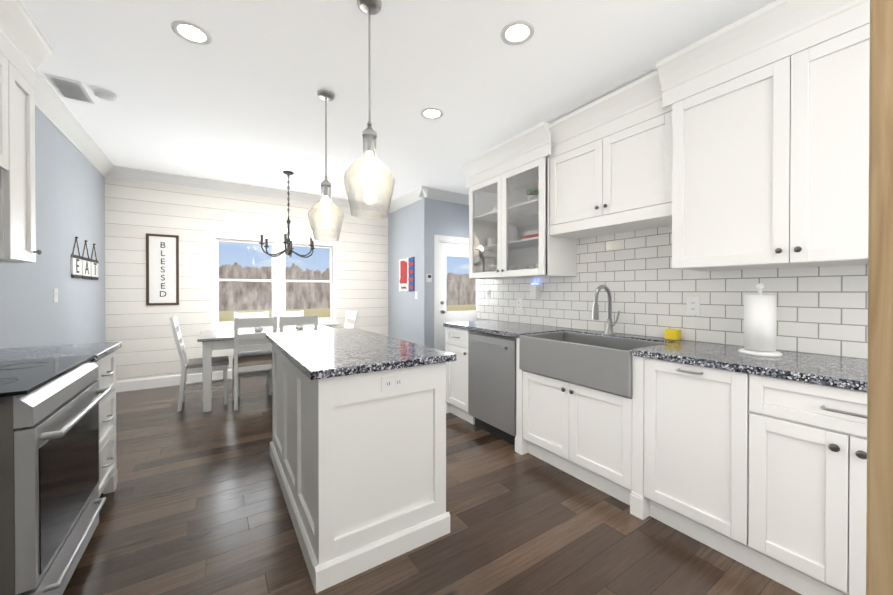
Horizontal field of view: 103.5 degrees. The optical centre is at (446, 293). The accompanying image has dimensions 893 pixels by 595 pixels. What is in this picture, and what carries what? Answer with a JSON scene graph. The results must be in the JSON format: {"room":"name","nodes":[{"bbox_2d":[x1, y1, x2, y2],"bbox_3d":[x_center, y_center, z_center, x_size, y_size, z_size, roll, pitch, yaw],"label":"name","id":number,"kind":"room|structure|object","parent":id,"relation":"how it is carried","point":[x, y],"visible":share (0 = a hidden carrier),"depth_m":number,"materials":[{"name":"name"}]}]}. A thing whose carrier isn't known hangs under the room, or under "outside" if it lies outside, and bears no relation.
{"room":"kitchen","nodes":[
{"label":"kitchen","id":0,"kind":"room"},
{"bbox_2d":[0,107,105,348],"bbox_3d":[-1.919,-0.139,0.780,0.120,2.740,8.440,0,0,-33],"label":"wall","id":1,"kind":"structure","parent":0,"point":[69,192],"depth_m":2.98,"materials":[{"name":"blue paint"}]},
{"bbox_2d":[0,44,15,175],"bbox_3d":[-1.923,-0.807,1.197,0.325,0.510,0.760,0,0,-33],"label":"upper cabinet","id":2,"kind":"object","parent":1,"relation":"attached to","point":[7,65],"depth_m":1.59,"materials":[{"name":"white wood"}]},
{"bbox_2d":[0,64,39,262],"bbox_3d":[-2.192,-0.609,1.608,0.325,0.910,0.342,0,0,-33],"label":"upper cabinet","id":3,"kind":"object","parent":1,"relation":"attached to","point":[17,193],"depth_m":1.73,"materials":[{"name":"white wood"}]},
{"bbox_2d":[54,288,57,301],"bbox_3d":[-3.245,0.019,2.925,0.011,0.115,0.075,0,0,-33],"label":"light switch","id":4,"kind":"object","parent":1,"relation":"attached to","point":[55,294],"visible":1,"depth_m":2.92,"materials":[{"name":"white plastic"}]},
{"bbox_2d":[35,70,114,178],"bbox_3d":[-1.824,-1.442,0.835,0.105,0.135,8.200,0,0,-33],"label":"crown molding","id":5,"kind":"structure","parent":1,"relation":"attached to","point":[52,108],"depth_m":3.04,"materials":[{"name":"white wood"}]},
{"bbox_2d":[71,237,98,279],"bbox_3d":[-3.674,-0.342,3.587,0.018,0.393,0.830,0,0,-33],"label":"eat sign","id":6,"kind":"object","parent":1,"relation":"attached to","point":[82,267],"visible":1,"depth_m":3.52,"materials":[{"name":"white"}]},
{"bbox_2d":[105,178,387,380],"bbox_3d":[-2.610,-0.165,5.301,3.680,2.740,0.120,0,0,-33],"label":"wall","id":7,"kind":"structure","parent":0,"point":[135,324],"depth_m":4.70,"materials":[{"name":"paint"}]},
{"bbox_2d":[146,233,178,304],"bbox_3d":[-3.654,-0.301,4.531,0.330,0.910,0.021,0,0,-33],"label":"blessed sign","id":8,"kind":"object","parent":7,"relation":"attached to","point":[162,269],"visible":1,"depth_m":4.53,"materials":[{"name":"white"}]},
{"bbox_2d":[116,369,262,391],"bbox_3d":[-2.560,1.138,5.260,3.650,0.135,0.016,0,0,-33],"label":"baseboard","id":9,"kind":"structure","parent":7,"relation":"attached to","point":[144,383],"depth_m":4.51,"materials":[{"name":"white wood"}]},
{"bbox_2d":[115,165,382,212],"bbox_3d":[-2.498,-1.467,5.233,3.560,0.135,0.105,0,0,-33],"label":"crown molding","id":10,"kind":"structure","parent":7,"relation":"attached to","point":[123,173],"depth_m":4.84,"materials":[{"name":"white wood"}]},
{"bbox_2d":[209,234,337,330],"bbox_3d":[-2.527,-0.152,5.302,1.740,1.325,0.110,0,0,-33],"label":"window","id":11,"kind":"structure","parent":7,"relation":"in","point":[278,281],"depth_m":5.26,"materials":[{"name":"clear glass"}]},
{"bbox_2d":[20,0,775,203],"bbox_3d":[0.273,-1.557,2.208,5.360,0.080,8.440,0,0,-33],"label":"ceiling","id":12,"kind":"structure","parent":0,"point":[237,100],"depth_m":2.43,"materials":[{"name":"white paint"}]},
{"bbox_2d":[44,73,93,103],"bbox_3d":[-2.792,-1.510,2.616,0.180,0.018,0.340,0,0,-33],"label":"ceiling vent","id":13,"kind":"object","parent":12,"relation":"in","point":[69,88],"visible":1,"depth_m":2.59,"materials":[{"name":"white metal"}]},
{"bbox_2d":[93,88,117,100],"bbox_3d":[-2.592,-1.502,2.675,0.136,0.034,0.136,0,0,-33],"label":"smoke detector","id":14,"kind":"object","parent":12,"relation":"attached to","point":[104,94],"visible":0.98,"depth_m":2.65,"materials":[{"name":"white plastic"}]},
{"bbox_2d":[171,20,211,45],"bbox_3d":[-1.483,-1.512,2.051,0.196,0.008,0.196,0,0,-33],"label":"recessed light","id":15,"kind":"object","parent":12,"relation":"in","point":[190,32],"visible":1,"depth_m":2.04,"materials":[{"name":"white plastic"}]},
{"bbox_2d":[259,171,314,257],"bbox_3d":[-2.003,-0.996,4.462,0.686,1.068,0.686,0,0,-33],"label":"chandelier","id":16,"kind":"object","parent":12,"relation":"hanging from","point":[288,238],"visible":0.96,"depth_m":4.45,"materials":[{"name":"black metal"}]},
{"bbox_2d":[308,90,343,240],"bbox_3d":[-0.923,-0.965,2.696,0.262,1.110,0.262,0,0,-33],"label":"pendant light","id":17,"kind":"object","parent":12,"relation":"hanging from","point":[325,95],"visible":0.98,"depth_m":2.69,"materials":[{"name":"clear glass"}]},
{"bbox_2d":[344,0,394,218],"bbox_3d":[-0.402,-0.960,1.836,0.262,1.110,0.262,0,0,-33],"label":"pendant light","id":18,"kind":"object","parent":12,"relation":"hanging from","point":[369,8],"visible":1,"depth_m":1.82,"materials":[{"name":"clear glass"}]},
{"bbox_2d":[420,107,442,119],"bbox_3d":[-0.124,-1.517,2.977,0.196,0.008,0.196,0,0,-33],"label":"recessed light","id":19,"kind":"object","parent":12,"relation":"in","point":[431,113],"visible":1,"depth_m":2.98,"materials":[{"name":"white plastic"}]},
{"bbox_2d":[500,20,534,45],"bbox_3d":[0.413,-1.512,2.050,0.196,0.008,0.196,0,0,-33],"label":"recessed light","id":20,"kind":"object","parent":12,"relation":"in","point":[517,32],"visible":1,"depth_m":2.04,"materials":[{"name":"white plastic"}]},
{"bbox_2d":[62,375,800,594],"bbox_3d":[0.273,1.263,2.225,5.360,0.080,8.440,0,0,-33],"label":"floor","id":21,"kind":"structure","parent":0,"point":[194,503],"depth_m":1.81,"materials":[{"name":"brown wood"}]},
{"bbox_2d":[0,355,110,594],"bbox_3d":[-1.772,0.768,1.300,0.668,0.919,0.760,0,0,-33],"label":"range","id":22,"kind":"object","parent":21,"relation":"on","point":[50,505],"visible":1,"depth_m":1.25,"materials":[{"name":"silver metal"}]},
{"bbox_2d":[93,350,117,496],"bbox_3d":[-2.159,0.785,1.836,0.620,0.880,0.551,0,0,-33],"label":"base cabinet","id":23,"kind":"object","parent":21,"relation":"on","point":[107,422],"visible":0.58,"depth_m":2.07,"materials":[{"name":"white wood"}]},
{"bbox_2d":[0,342,121,361],"bbox_3d":[-2.168,0.327,1.835,0.614,0.035,0.556,0,0,-33],"label":"countertop","id":24,"kind":"structure","parent":23,"relation":"on","point":[99,351],"depth_m":1.87,"materials":[{"name":"stone"}]},
{"bbox_2d":[169,316,228,411],"bbox_3d":[-2.701,0.731,3.872,0.514,0.965,0.400,0,0,-33],"label":"chair","id":25,"kind":"object","parent":21,"relation":"on","point":[195,365],"visible":0.98,"depth_m":3.78,"materials":[{"name":"wood"}]},
{"bbox_2d":[234,311,271,396],"bbox_3d":[-2.421,0.728,4.416,0.400,0.965,0.514,0,0,-33],"label":"dining chair","id":26,"kind":"object","parent":21,"relation":"on","point":[257,352],"visible":0.27,"depth_m":4.46,"materials":[{"name":"wood"}]},
{"bbox_2d":[232,316,276,410],"bbox_3d":[-2.134,0.731,3.906,0.400,0.965,0.514,0,0,-33],"label":"dining chair","id":27,"kind":"object","parent":21,"relation":"on","point":[241,363],"visible":0.83,"depth_m":3.75,"materials":[{"name":"white wood"}]},
{"bbox_2d":[197,325,333,411],"bbox_3d":[-2.122,0.834,4.252,1.420,0.755,0.820,0,0,-33],"label":"dining table","id":28,"kind":"object","parent":21,"relation":"on","point":[216,340],"visible":0.48,"depth_m":3.67,"materials":[{"name":"white wood"}]},
{"bbox_2d":[254,326,262,331],"bbox_3d":[-2.238,0.391,4.176,0.123,0.128,0.138,0,0,-33],"label":"potted plant","id":29,"kind":"object","parent":28,"relation":"on","point":[258,329],"visible":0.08,"depth_m":4.15,"materials":[{"name":"white"}]},
{"bbox_2d":[272,310,303,327],"bbox_3d":[-2.053,0.726,4.657,0.400,0.965,0.514,0,0,-33],"label":"dining chair","id":30,"kind":"object","parent":21,"relation":"on","point":[290,313],"visible":0.06,"depth_m":4.83,"materials":[{"name":"wood"}]},
{"bbox_2d":[279,315,317,332],"bbox_3d":[-1.773,0.729,4.130,0.400,0.965,0.514,0,0,-33],"label":"dining chair","id":31,"kind":"object","parent":21,"relation":"on","point":[297,320],"visible":0.12,"depth_m":3.93,"materials":[{"name":"wood"}]},
{"bbox_2d":[344,310,358,328],"bbox_3d":[-1.479,0.726,4.661,0.514,0.965,0.400,0,0,-33],"label":"chair","id":32,"kind":"object","parent":21,"relation":"on","point":[351,315],"visible":0.21,"depth_m":4.75,"materials":[{"name":"wood"}]},
{"bbox_2d":[270,344,449,592],"bbox_3d":[-0.658,0.783,2.228,0.662,0.880,1.462,0,0,-33],"label":"base cabinet","id":33,"kind":"object","parent":21,"relation":"on","point":[359,462],"visible":0.77,"depth_m":1.64,"materials":[{"name":"white wood"}]},
{"bbox_2d":[266,328,456,379],"bbox_3d":[-0.658,0.325,2.225,0.710,0.035,1.510,0,0,-33],"label":"countertop","id":34,"kind":"structure","parent":33,"relation":"on","point":[317,354],"depth_m":1.84,"materials":[{"name":"stone"}]},
{"bbox_2d":[445,327,520,424],"bbox_3d":[0.349,0.775,3.556,0.610,0.880,0.397,0,0,-33],"label":"base cabinet","id":35,"kind":"object","parent":21,"relation":"on","point":[456,340],"depth_m":3.36,"materials":[{"name":"white wood"}]},
{"bbox_2d":[468,331,515,445],"bbox_3d":[0.597,0.781,3.114,0.620,0.872,0.596,0,0,-33],"label":"dishwasher","id":36,"kind":"object","parent":21,"relation":"on","point":[491,383],"visible":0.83,"depth_m":2.93,"materials":[{"name":"silver metal"}]},
{"bbox_2d":[521,370,628,504],"bbox_3d":[1.058,0.899,2.474,0.610,0.645,0.840,0,0,-33],"label":"base cabinet","id":37,"kind":"object","parent":21,"relation":"on","point":[581,431],"depth_m":2.26,"materials":[{"name":"white wood"}]},
{"bbox_2d":[629,356,866,594],"bbox_3d":[1.589,0.786,1.661,0.614,0.880,1.102,0,0,-33],"label":"base cabinet","id":38,"kind":"object","parent":21,"relation":"on","point":[765,476],"depth_m":1.51,"materials":[{"name":"white wood"}]},
{"bbox_2d":[443,320,867,391],"bbox_3d":[1.065,0.324,2.452,0.641,0.035,3.030,0,0,-33],"label":"countertop","id":39,"kind":"structure","parent":38,"relation":"on","point":[840,372],"depth_m":1.69,"materials":[{"name":"stone"}]},
{"bbox_2d":[519,331,666,396],"bbox_3d":[0.988,0.444,2.426,0.513,0.255,0.836,0,0,-33],"label":"farmhouse sink","id":40,"kind":"object","parent":39,"relation":"in","point":[601,362],"visible":0.67,"depth_m":2.29,"materials":[{"name":"silver metal"}]},
{"bbox_2d":[592,285,619,333],"bbox_3d":[1.164,0.121,2.574,0.237,0.369,0.111,0,0,-33],"label":"faucet","id":41,"kind":"object","parent":39,"relation":"on","point":[595,316],"visible":1,"depth_m":2.60,"materials":[{"name":"grey metal"}]},
{"bbox_2d":[665,329,680,339],"bbox_3d":[1.490,0.272,2.317,0.055,0.070,0.080,0,0,-33],"label":"sponge","id":42,"kind":"object","parent":39,"relation":"on","point":[672,334],"visible":1,"depth_m":2.29,"materials":[{"name":"yellow"}]},
{"bbox_2d":[738,283,782,356],"bbox_3d":[1.601,0.130,1.797,0.170,0.361,0.170,0,0,-33],"label":"paper towel holder","id":43,"kind":"object","parent":39,"relation":"on","point":[759,324],"visible":1,"depth_m":1.75,"materials":[{"name":"white plastic"}]},
{"bbox_2d":[866,0,892,594],"bbox_3d":[0.800,-0.138,0.554,0.140,2.740,0.160,0,0,-33],"label":"wood post","id":44,"kind":"object","parent":21,"relation":"on","point":[879,546],"visible":1,"depth_m":0.57,"materials":[{"name":"brown wood"}]},
{"bbox_2d":[431,199,468,347],"bbox_3d":[0.294,-0.167,5.650,1.320,2.740,0.120,0,0,-33],"label":"wall","id":45,"kind":"structure","parent":0,"point":[449,219],"depth_m":5.36,"materials":[{"name":"blue paint"}]},
{"bbox_2d":[426,274,431,281],"bbox_3d":[-0.256,-0.224,5.203,0.085,0.120,0.022,0,0,-33],"label":"thermostat","id":46,"kind":"object","parent":45,"relation":"attached to","point":[428,277],"visible":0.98,"depth_m":5.19,"materials":[{"name":"white plastic"}]},
{"bbox_2d":[415,186,468,204],"bbox_3d":[0.261,-1.469,5.486,1.545,0.135,0.105,0,0,-33],"label":"crown molding","id":47,"kind":"structure","parent":45,"relation":"attached to","point":[422,191],"depth_m":5.26,"materials":[{"name":"white wood"}]},
{"bbox_2d":[434,235,476,350],"bbox_3d":[0.237,0.163,5.593,1.080,2.080,0.155,0,0,-33],"label":"door","id":48,"kind":"structure","parent":45,"relation":"attached to","point":[446,246],"depth_m":5.39,"materials":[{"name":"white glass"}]},
{"bbox_2d":[508,187,538,269],"bbox_3d":[0.654,-0.540,3.281,0.193,0.755,0.793,0,0,-33],"label":"dishes","id":49,"kind":"object","parent":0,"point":[535,234],"depth_m":3.09,"materials":[{"name":"white ceramic"}]},
{"bbox_2d":[388,155,867,359],"bbox_3d":[1.227,-0.151,2.913,0.120,2.740,8.320,0,0,-33],"label":"wall","id":50,"kind":"structure","parent":0,"point":[409,236],"depth_m":5.51,"materials":[{"name":"paint"}]},
{"bbox_2d":[388,189,422,213],"bbox_3d":[-0.690,-1.469,5.625,0.105,0.135,1.170,0,0,-33],"label":"crown molding","id":51,"kind":"structure","parent":50,"relation":"attached to","point":[409,198],"depth_m":5.60,"materials":[{"name":"white wood"}]},
{"bbox_2d":[399,257,414,290],"bbox_3d":[-0.645,-0.294,5.632,0.025,0.535,0.516,0,0,-33],"label":"sign","id":52,"kind":"object","parent":50,"relation":"attached to","point":[406,276],"visible":1,"depth_m":5.60,"materials":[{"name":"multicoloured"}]},
{"bbox_2d":[545,112,656,239],"bbox_3d":[1.208,-0.756,2.492,0.351,0.604,0.910,0,0,-33],"label":"upper cabinet","id":53,"kind":"object","parent":50,"relation":"attached to","point":[607,184],"depth_m":2.39,"materials":[{"name":"white wood"}]},
{"bbox_2d":[547,66,656,122],"bbox_3d":[1.840,-1.447,1.774,0.115,0.135,5.755,0,0,-33],"label":"crown molding","id":54,"kind":"structure","parent":50,"relation":"attached to","point":[654,68],"depth_m":2.65,"materials":[{"name":"white wood"}]},
{"bbox_2d":[477,225,867,358],"bbox_3d":[1.264,-0.098,2.741,0.008,0.805,3.310,0,0,-33],"label":"tile backsplash","id":55,"kind":"structure","parent":50,"relation":"attached to","point":[821,310],"depth_m":2.34,"materials":[{"name":"white tile"}]},
{"bbox_2d":[486,289,489,298],"bbox_3d":[0.463,0.013,3.944,0.011,0.115,0.075,0,0,-33],"label":"light switch","id":56,"kind":"object","parent":55,"relation":"attached to","point":[487,293],"visible":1,"depth_m":3.94,"materials":[{"name":"white plastic"}]},
{"bbox_2d":[517,299,521,309],"bbox_3d":[0.732,0.115,3.536,0.009,0.115,0.075,0,0,-33],"label":"outlet","id":57,"kind":"object","parent":55,"relation":"attached to","point":[519,304],"visible":1,"depth_m":3.53,"materials":[{"name":"white plastic"}]},
{"bbox_2d":[530,283,539,297],"bbox_3d":[0.837,-0.023,3.329,0.059,0.138,0.080,0,0,-33],"label":"wall-mounted dispenser","id":58,"kind":"object","parent":55,"relation":"attached to","point":[534,290],"visible":1,"depth_m":3.30,"materials":[{"name":"white plastic"}]},
{"bbox_2d":[687,297,699,314],"bbox_3d":[1.577,0.082,2.247,0.009,0.115,0.075,0,0,-33],"label":"outlet","id":59,"kind":"object","parent":55,"relation":"attached to","point":[693,305],"visible":1,"depth_m":2.24,"materials":[{"name":"white plastic"}]},
{"bbox_2d":[657,16,869,270],"bbox_3d":[1.688,-0.600,1.711,0.406,0.930,1.043,0,0,-33],"label":"upper cabinet","id":60,"kind":"object","parent":50,"relation":"attached to","point":[742,144],"depth_m":1.62,"materials":[{"name":"white wood"}]},
{"label":"outside","id":61,"kind":"structure","parent":0,"visible":0},
{"bbox_2d":[219,242,475,321],"bbox_3d":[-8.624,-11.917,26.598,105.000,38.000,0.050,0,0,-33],"label":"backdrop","id":62,"kind":"structure","parent":61,"point":[252,256],"depth_m":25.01,"materials":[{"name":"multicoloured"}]}
]}

